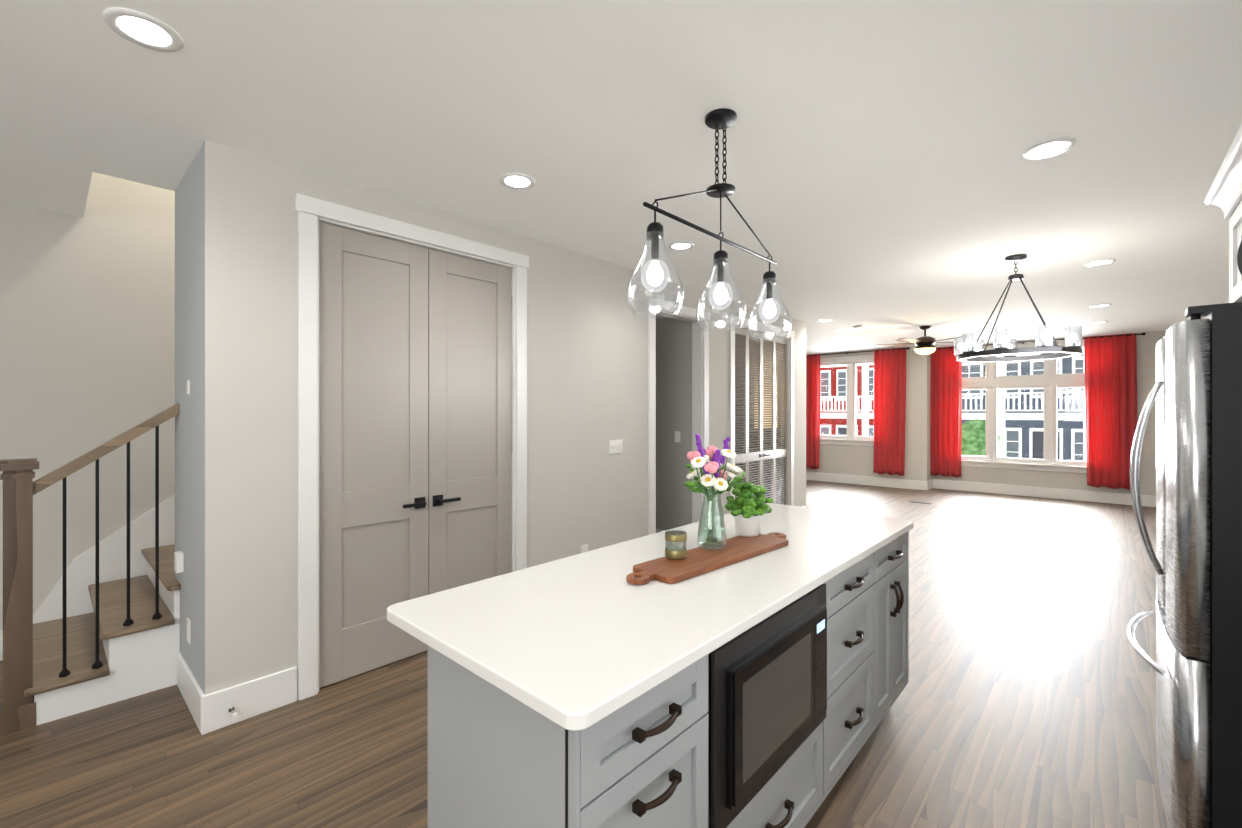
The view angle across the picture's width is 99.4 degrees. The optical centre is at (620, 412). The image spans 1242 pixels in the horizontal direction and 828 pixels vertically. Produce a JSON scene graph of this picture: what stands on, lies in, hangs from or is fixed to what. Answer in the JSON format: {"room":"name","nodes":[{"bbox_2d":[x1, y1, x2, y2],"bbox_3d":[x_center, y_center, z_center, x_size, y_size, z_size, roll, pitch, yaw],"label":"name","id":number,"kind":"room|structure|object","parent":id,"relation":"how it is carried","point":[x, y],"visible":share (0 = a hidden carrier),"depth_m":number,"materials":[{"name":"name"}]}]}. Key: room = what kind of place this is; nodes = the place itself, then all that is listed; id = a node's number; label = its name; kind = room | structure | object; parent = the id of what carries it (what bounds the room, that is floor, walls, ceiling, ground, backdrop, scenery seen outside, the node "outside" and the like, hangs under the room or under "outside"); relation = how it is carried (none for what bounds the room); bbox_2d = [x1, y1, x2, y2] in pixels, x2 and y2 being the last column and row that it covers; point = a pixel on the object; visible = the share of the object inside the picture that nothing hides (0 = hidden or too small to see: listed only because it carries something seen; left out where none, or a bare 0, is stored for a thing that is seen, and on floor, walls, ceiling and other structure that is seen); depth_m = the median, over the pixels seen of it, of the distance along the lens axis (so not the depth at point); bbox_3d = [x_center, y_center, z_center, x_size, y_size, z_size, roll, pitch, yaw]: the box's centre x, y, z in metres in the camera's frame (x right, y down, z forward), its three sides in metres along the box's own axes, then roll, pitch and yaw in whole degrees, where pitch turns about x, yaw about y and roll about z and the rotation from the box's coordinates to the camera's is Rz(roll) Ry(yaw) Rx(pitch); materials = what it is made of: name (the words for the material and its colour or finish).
{"room":"kitchen","nodes":[
{"label":"kitchen","id":0,"kind":"room"},
{"bbox_2d":[0,172,174,630],"bbox_3d":[-2.276,-1.190,4.689,0.120,5.300,10.080,0,0,42],"label":"wall","id":1,"kind":"structure","parent":0,"point":[87,332],"depth_m":3.36,"materials":[{"name":"beige paint"}]},
{"bbox_2d":[0,630,2,660],"bbox_3d":[-4.608,1.373,2.038,0.016,0.175,3.020,0,0,42],"label":"baseboard","id":2,"kind":"structure","parent":1,"relation":"attached to","point":[1,632],"depth_m":3.09,"materials":[{"name":"white"}]},
{"bbox_2d":[33,494,174,623],"bbox_3d":[-2.556,0.168,4.281,0.018,2.583,3.060,0,0,42],"label":"trim","id":3,"kind":"structure","parent":1,"relation":"attached to","point":[80,574],"depth_m":3.42,"materials":[{"name":"white"}]},
{"bbox_2d":[175,140,236,694],"bbox_3d":[-2.159,0.110,2.720,0.830,2.700,0.120,0,0,42],"label":"wall","id":4,"kind":"structure","parent":0,"point":[206,363],"depth_m":2.47,"materials":[{"name":"beige paint"}]},
{"bbox_2d":[174,551,183,572],"label":"switch plates","id":5,"kind":"object","parent":4,"relation":"attached to","point":[178,556],"depth_m":2.76,"materials":[{"name":"white plastic"}]},
{"bbox_2d":[187,380,189,393],"label":"switch plates","id":6,"kind":"object","parent":4,"relation":"attached to","point":[188,381],"depth_m":2.64,"materials":[{"name":"white plastic"}]},
{"bbox_2d":[187,618,190,643],"label":"switch plates","id":7,"kind":"object","parent":4,"relation":"attached to","point":[188,621],"depth_m":2.64,"materials":[{"name":"white plastic"}]},
{"bbox_2d":[177,652,207,734],"bbox_3d":[-2.129,1.373,2.601,0.656,0.175,0.016,0,0,42],"label":"baseboard","id":8,"kind":"structure","parent":4,"relation":"attached to","point":[191,691],"depth_m":2.52,"materials":[{"name":"white wood"}]},
{"bbox_2d":[237,150,805,699],"bbox_3d":[0.328,0.110,4.914,0.120,2.700,6.474,0,0,42],"label":"wall","id":9,"kind":"structure","parent":0,"point":[587,364],"depth_m":3.79,"materials":[{"name":"beige paint"}]},
{"bbox_2d":[208,666,296,732],"bbox_3d":[-1.757,1.373,2.537,0.020,0.175,0.345,0,0,42],"label":"baseboard","id":10,"kind":"structure","parent":9,"relation":"attached to","point":[248,700],"depth_m":2.52,"materials":[{"name":"white wood"}]},
{"bbox_2d":[228,707,237,718],"bbox_3d":[-1.787,1.385,2.426,0.085,0.024,0.023,0,0,42],"label":"door stop","id":11,"kind":"object","parent":10,"relation":"attached to","point":[232,711],"visible":1,"depth_m":2.42,"materials":[{"name":"silver metal"}]},
{"bbox_2d":[319,222,511,687],"bbox_3d":[-1.165,0.224,3.206,0.098,2.455,1.242,0,0,42],"label":"double closet door","id":12,"kind":"structure","parent":9,"relation":"in","point":[415,421],"depth_m":3.10,"materials":[{"name":"beige paint"}]},
{"bbox_2d":[581,544,587,552],"label":"switch plates","id":13,"kind":"object","parent":9,"relation":"attached to","point":[584,548],"depth_m":4.14,"materials":[{"name":"white plastic"}]},
{"bbox_2d":[609,439,622,453],"label":"switch plates","id":14,"kind":"object","parent":9,"relation":"attached to","point":[615,446],"depth_m":4.41,"materials":[{"name":"white plastic"}]},
{"bbox_2d":[735,326,786,504],"bbox_3d":[1.711,0.243,6.369,0.080,2.413,1.390,0,0,42],"label":"louvered bifold door","id":15,"kind":"structure","parent":9,"relation":"in","point":[772,352],"depth_m":6.37,"materials":[{"name":"beige paint"}]},
{"bbox_2d":[0,480,1166,827],"bbox_3d":[0.823,1.520,4.952,7.700,0.120,14.890,0,0,42],"label":"floor","id":16,"kind":"structure","parent":0,"point":[1026,696],"depth_m":2.41,"materials":[{"name":"brown wood"}]},
{"bbox_2d":[0,403,180,736],"bbox_3d":[-2.150,0.380,3.872,1.129,2.160,3.116,0,0,42],"label":"staircase","id":17,"kind":"structure","parent":16,"relation":"on","point":[121,642],"depth_m":2.64,"materials":[{"name":"brown wood"}]},
{"bbox_2d":[428,527,912,827],"bbox_3d":[0.488,1.020,1.979,0.599,0.882,2.261,0,0,42],"label":"kitchen island","id":18,"kind":"object","parent":16,"relation":"on","point":[757,730],"depth_m":1.32,"materials":[{"name":"grey paint"}]},
{"bbox_2d":[387,503,912,738],"bbox_3d":[0.402,0.561,2.056,0.797,0.033,2.304,0,0,42],"label":"island countertop","id":19,"kind":"structure","parent":18,"relation":"on","point":[566,640],"depth_m":1.44,"materials":[{"name":"white stone"}]},
{"bbox_2d":[626,532,787,584],"bbox_3d":[0.364,0.534,1.979,0.924,0.020,0.190,0,0,-43],"label":"cutting board","id":20,"kind":"object","parent":19,"relation":"on","point":[697,561],"visible":0.98,"depth_m":1.86,"materials":[{"name":"brown wood"}]},
{"bbox_2d":[665,530,686,559],"bbox_3d":[0.198,0.478,1.905,0.080,0.090,0.080,0,0,42],"label":"candle","id":21,"kind":"object","parent":20,"relation":"on","point":[675,548],"visible":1,"depth_m":1.88,"materials":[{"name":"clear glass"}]},
{"bbox_2d":[683,434,745,549],"bbox_3d":[0.349,0.303,2.061,0.262,0.440,0.282,0,0,42],"label":"vase","id":22,"kind":"object","parent":20,"relation":"on","point":[714,473],"visible":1,"depth_m":2.03,"materials":[{"name":"clear glass"}]},
{"bbox_2d":[724,482,773,536],"bbox_3d":[0.541,0.410,2.252,0.219,0.225,0.231,0,0,42],"label":"potted plant","id":23,"kind":"object","parent":20,"relation":"on","point":[747,507],"visible":1,"depth_m":2.21,"materials":[{"name":"green plant"}]},
{"bbox_2d":[1126,302,1241,827],"bbox_3d":[2.300,0.567,1.745,0.902,1.787,0.910,0,0,42],"label":"fridge","id":24,"kind":"object","parent":16,"relation":"on","point":[1196,394],"visible":1,"depth_m":1.62,"materials":[{"name":"silver metal"}]},
{"bbox_2d":[0,0,1241,354],"bbox_3d":[0.823,-1.390,4.952,7.700,0.300,14.890,0,0,42],"label":"ceiling","id":25,"kind":"structure","parent":0,"point":[888,180],"depth_m":2.29,"materials":[{"name":"paint"}]},
{"bbox_2d":[102,7,183,51],"bbox_3d":[-1.546,-1.236,1.709,0.195,0.007,0.195,0,0,-3],"label":"recessed light","id":26,"kind":"object","parent":25,"relation":"in","point":[144,29],"depth_m":1.70,"materials":[{"name":"white"}]},
{"bbox_2d":[499,173,535,189],"bbox_3d":[-0.555,-1.236,2.822,0.195,0.007,0.195,0,0,-3],"label":"recessed light","id":27,"kind":"object","parent":25,"relation":"in","point":[519,181],"depth_m":2.81,"materials":[{"name":"white plastic"}]},
{"bbox_2d":[668,241,693,249],"bbox_3d":[0.448,-1.236,3.919,0.195,0.007,0.195,0,0,-3],"label":"recessed light","id":28,"kind":"object","parent":25,"relation":"in","point":[682,245],"depth_m":3.90,"materials":[{"name":"white"}]},
{"bbox_2d":[626,108,791,341],"bbox_3d":[0.419,-0.795,2.212,0.206,0.890,1.086,0,0,42],"label":"pendant light","id":29,"kind":"object","parent":25,"relation":"hanging from","point":[723,119],"visible":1,"depth_m":2.18,"materials":[{"name":"clear glass"}]},
{"bbox_2d":[817,319,831,321],"bbox_3d":[2.741,-1.237,7.094,0.195,0.007,0.195,0,0,-3],"label":"recessed light","id":30,"kind":"object","parent":25,"relation":"in","point":[821,320],"depth_m":7.10,"materials":[{"name":"white"}]},
{"bbox_2d":[854,325,862,328],"bbox_3d":[3.412,-1.223,7.574,0.120,0.035,0.120,0,0,42],"label":"smoke detector","id":31,"kind":"object","parent":25,"relation":"attached to","point":[858,326],"visible":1,"depth_m":7.53,"materials":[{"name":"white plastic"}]},
{"bbox_2d":[875,326,973,355],"bbox_3d":[4.361,-1.026,7.639,1.231,0.430,1.279,0,0,42],"label":"ceiling fan","id":32,"kind":"object","parent":25,"relation":"hanging from","point":[924,344],"visible":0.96,"depth_m":7.53,"materials":[{"name":"brown wood"}]},
{"bbox_2d":[954,254,1081,361],"bbox_3d":[3.137,-0.838,4.197,0.818,0.804,0.824,0,0,42],"label":"dining chandelier","id":33,"kind":"object","parent":25,"relation":"hanging from","point":[1045,348],"visible":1,"depth_m":4.13,"materials":[{"name":"grey metal"}]},
{"bbox_2d":[1023,137,1076,158],"bbox_3d":[2.010,-1.236,2.471,0.195,0.007,0.195,0,0,-3],"label":"recessed light","id":34,"kind":"object","parent":25,"relation":"in","point":[1052,147],"depth_m":2.46,"materials":[{"name":"white plastic"}]},
{"bbox_2d":[1090,321,1107,323],"bbox_3d":[6.611,-1.237,7.281,0.195,0.007,0.195,0,0,-3],"label":"recessed light","id":35,"kind":"object","parent":25,"relation":"in","point":[1100,322],"depth_m":7.26,"materials":[{"name":"white"}]},
{"bbox_2d":[1084,259,1115,265],"bbox_3d":[3.961,-1.236,4.353,0.195,0.007,0.195,0,0,-3],"label":"recessed light","id":36,"kind":"object","parent":25,"relation":"in","point":[1104,261],"depth_m":4.35,"materials":[{"name":"white"}]},
{"bbox_2d":[1090,304,1111,307],"bbox_3d":[5.580,-1.237,6.124,0.195,0.007,0.195,0,0,-3],"label":"recessed light","id":37,"kind":"object","parent":25,"relation":"in","point":[1100,305],"depth_m":6.10,"materials":[{"name":"white"}]},
{"bbox_2d":[656,315,691,530],"bbox_3d":[0.179,0.109,6.063,1.650,2.700,0.120,0,0,42],"label":"wall","id":38,"kind":"structure","parent":0,"point":[673,399],"depth_m":5.60,"materials":[{"name":"paint"}]},
{"bbox_2d":[675,431,679,441],"label":"switch plates","id":39,"kind":"object","parent":38,"relation":"attached to","point":[677,433],"depth_m":5.59,"materials":[{"name":"white plastic"}]},
{"bbox_2d":[735,351,779,503],"bbox_3d":[1.612,0.109,6.460,0.030,2.700,1.820,0,0,42],"label":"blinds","id":40,"kind":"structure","parent":0,"point":[757,439],"depth_m":6.55,"materials":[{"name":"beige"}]},
{"bbox_2d":[806,347,931,480],"bbox_3d":[4.396,0.108,11.387,4.050,2.700,0.570,0,0,42],"label":"wall","id":41,"kind":"structure","parent":0,"point":[856,460],"depth_m":10.01,"materials":[{"name":"beige paint"}]},
{"bbox_2d":[820,355,873,445],"bbox_3d":[4.708,-0.235,10.780,1.820,1.813,0.205,0,0,42],"label":"window","id":42,"kind":"structure","parent":41,"relation":"in","point":[850,362],"depth_m":10.77,"materials":[{"name":"white wood"}]},
{"bbox_2d":[806,472,927,490],"bbox_3d":[4.205,1.371,11.167,4.066,0.175,0.020,0,0,42],"label":"baseboard","id":43,"kind":"structure","parent":41,"relation":"attached to","point":[827,477],"depth_m":10.48,"materials":[{"name":"white wood"}]},
{"bbox_2d":[928,480,931,489],"bbox_3d":[5.840,1.371,9.951,0.020,0.175,0.360,0,0,42],"label":"baseboard","id":44,"kind":"structure","parent":41,"relation":"attached to","point":[929,481],"depth_m":9.91,"materials":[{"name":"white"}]},
{"bbox_2d":[806,332,1145,489],"bbox_3d":[5.886,-0.008,9.799,5.519,2.438,0.545,0,0,42],"label":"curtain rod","id":45,"kind":"object","parent":41,"relation":"attached to","point":[1111,389],"visible":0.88,"depth_m":9.79,"materials":[{"name":"fabric"}]},
{"bbox_2d":[806,354,820,468],"bbox_3d":[3.993,-0.006,11.228,0.511,2.434,0.096,0,0,42],"label":"curtain","id":46,"kind":"object","parent":45,"relation":"hanging from","point":[813,372],"depth_m":11.15,"materials":[{"name":"red fabric"}]},
{"bbox_2d":[873,348,905,475],"bbox_3d":[5.175,-0.006,10.148,0.589,2.434,0.101,0,0,42],"label":"curtain","id":47,"kind":"object","parent":45,"relation":"hanging from","point":[889,364],"depth_m":10.13,"materials":[{"name":"red fabric"}]},
{"bbox_2d":[930,346,961,477],"bbox_3d":[6.081,-0.006,9.889,0.535,2.434,0.102,0,0,42],"label":"curtain","id":48,"kind":"object","parent":45,"relation":"hanging from","point":[946,372],"depth_m":9.88,"materials":[{"name":"red fabric"}]},
{"bbox_2d":[1084,333,1136,489],"bbox_3d":[7.765,-0.006,8.349,0.625,2.434,0.102,0,0,42],"label":"curtain","id":49,"kind":"object","parent":45,"relation":"hanging from","point":[1110,360],"depth_m":8.36,"materials":[{"name":"red fabric"}]},
{"bbox_2d":[932,331,1165,495],"bbox_3d":[7.335,0.109,8.985,3.530,2.700,0.150,0,0,42],"label":"wall","id":50,"kind":"structure","parent":0,"point":[1146,360],"depth_m":8.22,"materials":[{"name":"beige paint"}]},
{"bbox_2d":[936,334,1119,472],"bbox_3d":[7.007,-0.120,9.247,2.658,2.243,0.205,0,0,42],"label":"window","id":51,"kind":"structure","parent":50,"relation":"in","point":[1050,380],"depth_m":9.16,"materials":[{"name":"white wood"}]},
{"bbox_2d":[932,479,1155,506],"bbox_3d":[7.222,1.371,8.973,3.380,0.175,0.020,0,0,42],"label":"baseboard","id":52,"kind":"structure","parent":50,"relation":"attached to","point":[1055,493],"depth_m":8.96,"materials":[{"name":"white wood"}]},
{"bbox_2d":[1204,296,1228,318],"bbox_3d":[3.660,0.110,2.439,0.120,2.700,14.770,0,0,42],"label":"wall","id":53,"kind":"structure","parent":0,"point":[1226,300],"depth_m":5.72,"materials":[{"name":"beige paint"}]},
{"bbox_2d":[1224,156,1241,302],"bbox_3d":[2.564,-0.677,1.780,0.601,0.476,0.542,0,0,42],"label":"upper cabinet","id":54,"kind":"object","parent":53,"relation":"attached to","point":[1225,193],"depth_m":2.09,"materials":[{"name":"white paint"}]},
{"label":"outside","id":55,"kind":"structure","parent":0,"visible":0},
{"bbox_2d":[820,347,1086,460],"bbox_3d":[17.136,-23.545,33.506,140.000,70.000,47.580,0,0,42],"label":"townhouses","id":56,"kind":"structure","parent":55,"point":[1066,424],"depth_m":25.22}
]}

